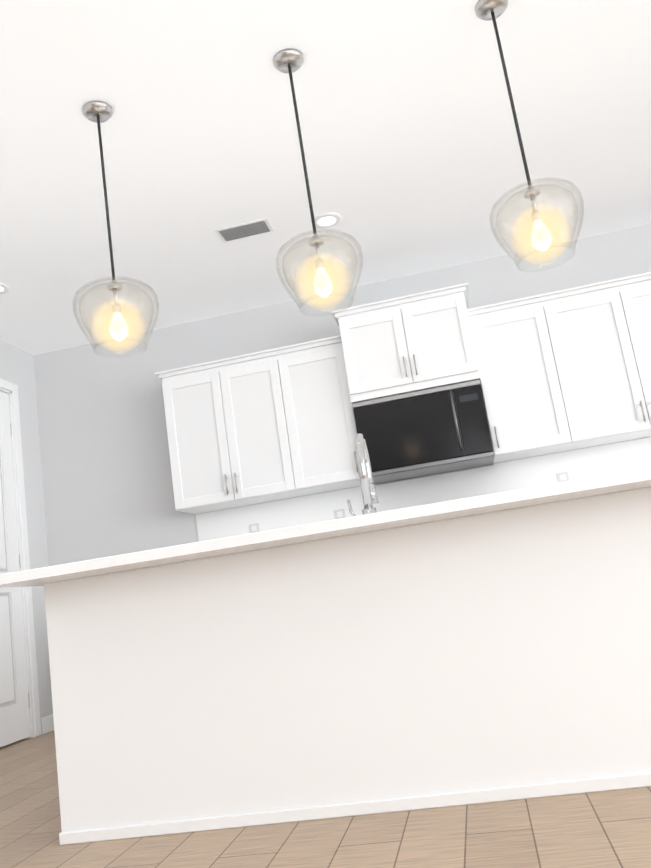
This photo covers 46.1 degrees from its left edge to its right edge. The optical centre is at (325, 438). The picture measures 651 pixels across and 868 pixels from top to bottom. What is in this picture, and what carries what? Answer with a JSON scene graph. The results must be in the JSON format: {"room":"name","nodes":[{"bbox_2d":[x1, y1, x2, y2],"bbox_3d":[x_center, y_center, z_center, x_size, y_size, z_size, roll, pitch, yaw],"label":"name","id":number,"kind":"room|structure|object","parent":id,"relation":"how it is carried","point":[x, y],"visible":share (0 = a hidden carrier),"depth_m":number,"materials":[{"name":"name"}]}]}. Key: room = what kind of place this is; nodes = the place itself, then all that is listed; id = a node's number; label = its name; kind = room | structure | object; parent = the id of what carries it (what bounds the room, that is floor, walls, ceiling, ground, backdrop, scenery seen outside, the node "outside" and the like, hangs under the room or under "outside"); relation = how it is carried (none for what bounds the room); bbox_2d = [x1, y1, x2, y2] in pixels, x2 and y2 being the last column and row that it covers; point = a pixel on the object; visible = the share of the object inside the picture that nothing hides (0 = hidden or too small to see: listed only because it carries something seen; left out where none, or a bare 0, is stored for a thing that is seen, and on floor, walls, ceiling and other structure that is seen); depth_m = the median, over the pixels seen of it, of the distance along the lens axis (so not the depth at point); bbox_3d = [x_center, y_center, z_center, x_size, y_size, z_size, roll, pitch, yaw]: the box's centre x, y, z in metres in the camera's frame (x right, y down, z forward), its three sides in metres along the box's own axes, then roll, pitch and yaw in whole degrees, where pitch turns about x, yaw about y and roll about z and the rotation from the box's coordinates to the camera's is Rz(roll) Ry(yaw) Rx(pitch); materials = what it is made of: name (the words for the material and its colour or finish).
{"room":"kitchen","nodes":[
{"label":"kitchen","id":0,"kind":"room"},
{"bbox_2d":[0,340,52,718],"bbox_3d":[-3.098,0.057,2.015,0.135,2.975,8.476,-10,-11,9],"label":"wall","id":1,"kind":"structure","parent":0,"point":[17,366],"depth_m":6.01,"materials":[{"name":"paint"}]},
{"bbox_2d":[0,378,41,746],"bbox_3d":[-2.388,0.788,5.324,0.187,2.642,0.972,-10,-11,9],"label":"pantry door","id":2,"kind":"structure","parent":1,"relation":"in","point":[20,719],"depth_m":5.58,"materials":[{"name":"white wood"}]},
{"bbox_2d":[41,714,53,733],"bbox_3d":[-2.166,2.001,5.036,0.015,0.112,1.627,-10,-11,9],"label":"baseboard","id":3,"kind":"structure","parent":1,"relation":"attached to","point":[47,724],"depth_m":5.62,"materials":[{"name":"white wood"}]},
{"bbox_2d":[0,730,650,867],"bbox_3d":[0.733,0.899,1.117,9.543,0.112,8.476,-10,-11,9],"label":"floor","id":4,"kind":"structure","parent":0,"point":[607,829],"depth_m":2.23,"materials":[{"name":"beige tile"}]},
{"bbox_2d":[36,489,650,844],"bbox_3d":[0.403,0.805,2.952,2.627,0.882,0.993,-10,-11,9],"label":"kitchen island","id":5,"kind":"object","parent":4,"relation":"on","point":[494,647],"depth_m":2.51,"materials":[{"name":"white"}]},
{"bbox_2d":[0,468,650,587],"bbox_3d":[0.285,0.339,2.896,2.706,0.033,1.235,-10,-11,9],"label":"island countertop","id":6,"kind":"structure","parent":5,"relation":"on","point":[635,479],"depth_m":2.37,"materials":[{"name":"white stone"}]},
{"bbox_2d":[347,433,379,516],"bbox_3d":[0.151,0.192,3.250,0.119,0.428,0.235,-10,-11,9],"label":"faucet","id":7,"kind":"object","parent":6,"relation":"on","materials":[{"name":"silver metal"}]},
{"bbox_2d":[0,0,650,355],"bbox_3d":[0.288,-2.096,1.718,9.543,0.112,8.476,-10,-11,9],"label":"ceiling","id":8,"kind":"structure","parent":0,"point":[413,157],"depth_m":3.96,"materials":[{"name":"paint"}]},
{"bbox_2d":[0,283,9,293],"bbox_3d":[-2.194,-0.992,5.063,0.193,0.011,0.193,-10,-11,9],"label":"recessed light","id":9,"kind":"object","parent":8,"relation":"in","point":[4,288],"visible":1,"depth_m":5.08,"materials":[{"name":"white"}]},
{"bbox_2d":[73,101,158,357],"bbox_3d":[-0.951,-0.929,3.357,0.359,1.156,0.359,-10,-11,9],"label":"pendant light","id":10,"kind":"object","parent":8,"relation":"hanging from","point":[117,323],"visible":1,"depth_m":3.26,"materials":[{"name":"clear glass"}]},
{"bbox_2d":[215,218,273,241],"bbox_3d":[-0.504,-1.299,4.783,0.337,0.011,0.180,-10,-11,9],"label":"ceiling vent","id":11,"kind":"object","parent":8,"relation":"in","point":[244,230],"visible":1,"depth_m":4.77,"materials":[{"name":"white metal"}]},
{"bbox_2d":[273,48,362,315],"bbox_3d":[-0.079,-1.088,3.213,0.359,1.156,0.359,-10,-11,9],"label":"pendant light","id":12,"kind":"object","parent":8,"relation":"hanging from","point":[322,280],"visible":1,"depth_m":3.11,"materials":[{"name":"clear glass"}]},
{"bbox_2d":[314,212,341,227],"bbox_3d":[0.007,-1.370,4.811,0.193,0.011,0.193,-10,-11,9],"label":"recessed light","id":13,"kind":"object","parent":8,"relation":"in","point":[327,220],"visible":0.9,"depth_m":4.80,"materials":[{"name":"white plastic"}]},
{"bbox_2d":[475,0,583,271],"bbox_3d":[0.772,-1.242,3.072,0.359,1.156,0.359,-10,-11,9],"label":"pendant light","id":14,"kind":"object","parent":8,"relation":"hanging from","point":[540,234],"visible":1,"depth_m":2.96,"materials":[{"name":"clear glass"}]},
{"bbox_2d":[34,224,650,565],"bbox_3d":[1.330,0.116,5.583,9.543,2.975,0.135,-10,-11,9],"label":"wall","id":15,"kind":"structure","parent":0,"point":[108,491],"depth_m":6.06,"materials":[{"name":"paint"}]},
{"bbox_2d":[159,352,314,513],"bbox_3d":[-0.648,-0.020,5.721,0.965,1.001,0.392,-10,-11,9],"label":"upper cabinet","id":16,"kind":"object","parent":15,"relation":"attached to","point":[233,429],"depth_m":5.54,"materials":[{"name":"white wood"}]},
{"bbox_2d":[287,340,360,493],"bbox_3d":[-0.038,-0.131,5.620,0.560,1.001,0.392,-10,-11,9],"label":"upper cabinet","id":17,"kind":"object","parent":15,"relation":"attached to","point":[327,426],"depth_m":5.43,"materials":[{"name":"white wood"}]},
{"bbox_2d":[335,288,482,407],"bbox_3d":[0.609,-0.598,5.521,0.892,0.625,0.493,-10,-11,9],"label":"upper cabinet","id":18,"kind":"object","parent":15,"relation":"attached to","point":[424,342],"depth_m":5.29,"materials":[{"name":"white wood"}]},
{"bbox_2d":[352,380,493,484],"bbox_3d":[0.693,-0.033,5.406,0.886,0.532,0.497,-10,-11,9],"label":"microwave","id":19,"kind":"object","parent":18,"relation":"attached to","point":[431,431],"visible":0.92,"depth_m":5.21,"materials":[{"name":"silver metal"}]},
{"bbox_2d":[196,437,650,541],"bbox_3d":[1.424,0.782,5.000,4.917,1.429,0.733,-10,-11,9],"label":"backsplash","id":20,"kind":"structure","parent":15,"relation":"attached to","point":[606,459],"depth_m":5.56,"materials":[{"name":"white tile"}]},
{"bbox_2d":[249,523,259,532],"bbox_3d":[-0.533,0.704,5.763,0.081,0.129,0.008,-10,-11,9],"label":"outlet","id":21,"kind":"object","parent":20,"relation":"attached to","point":[254,528],"visible":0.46,"depth_m":5.77,"materials":[{"name":"white plastic"}]},
{"bbox_2d":[334,509,345,518],"bbox_3d":[0.110,0.587,5.657,0.081,0.129,0.008,-10,-11,9],"label":"outlet","id":22,"kind":"object","parent":20,"relation":"attached to","point":[339,514],"visible":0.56,"depth_m":5.66,"materials":[{"name":"white plastic"}]},
{"bbox_2d":[556,472,569,482],"bbox_3d":[1.680,0.301,5.397,0.081,0.129,0.008,-10,-11,9],"label":"outlet","id":23,"kind":"object","parent":20,"relation":"attached to","point":[563,477],"visible":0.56,"depth_m":5.40,"materials":[{"name":"white plastic"}]},
{"bbox_2d":[471,296,586,463],"bbox_3d":[1.383,-0.389,5.385,0.577,1.001,0.392,-10,-11,9],"label":"upper cabinet","id":24,"kind":"object","parent":15,"relation":"attached to","point":[568,369],"depth_m":5.20,"materials":[{"name":"white wood"}]},
{"bbox_2d":[555,276,650,448],"bbox_3d":[2.088,-0.518,5.268,1.145,1.001,0.392,-10,-11,9],"label":"upper cabinet","id":25,"kind":"object","parent":15,"relation":"attached to","point":[607,329],"depth_m":5.12,"materials":[{"name":"white wood"}]}
]}

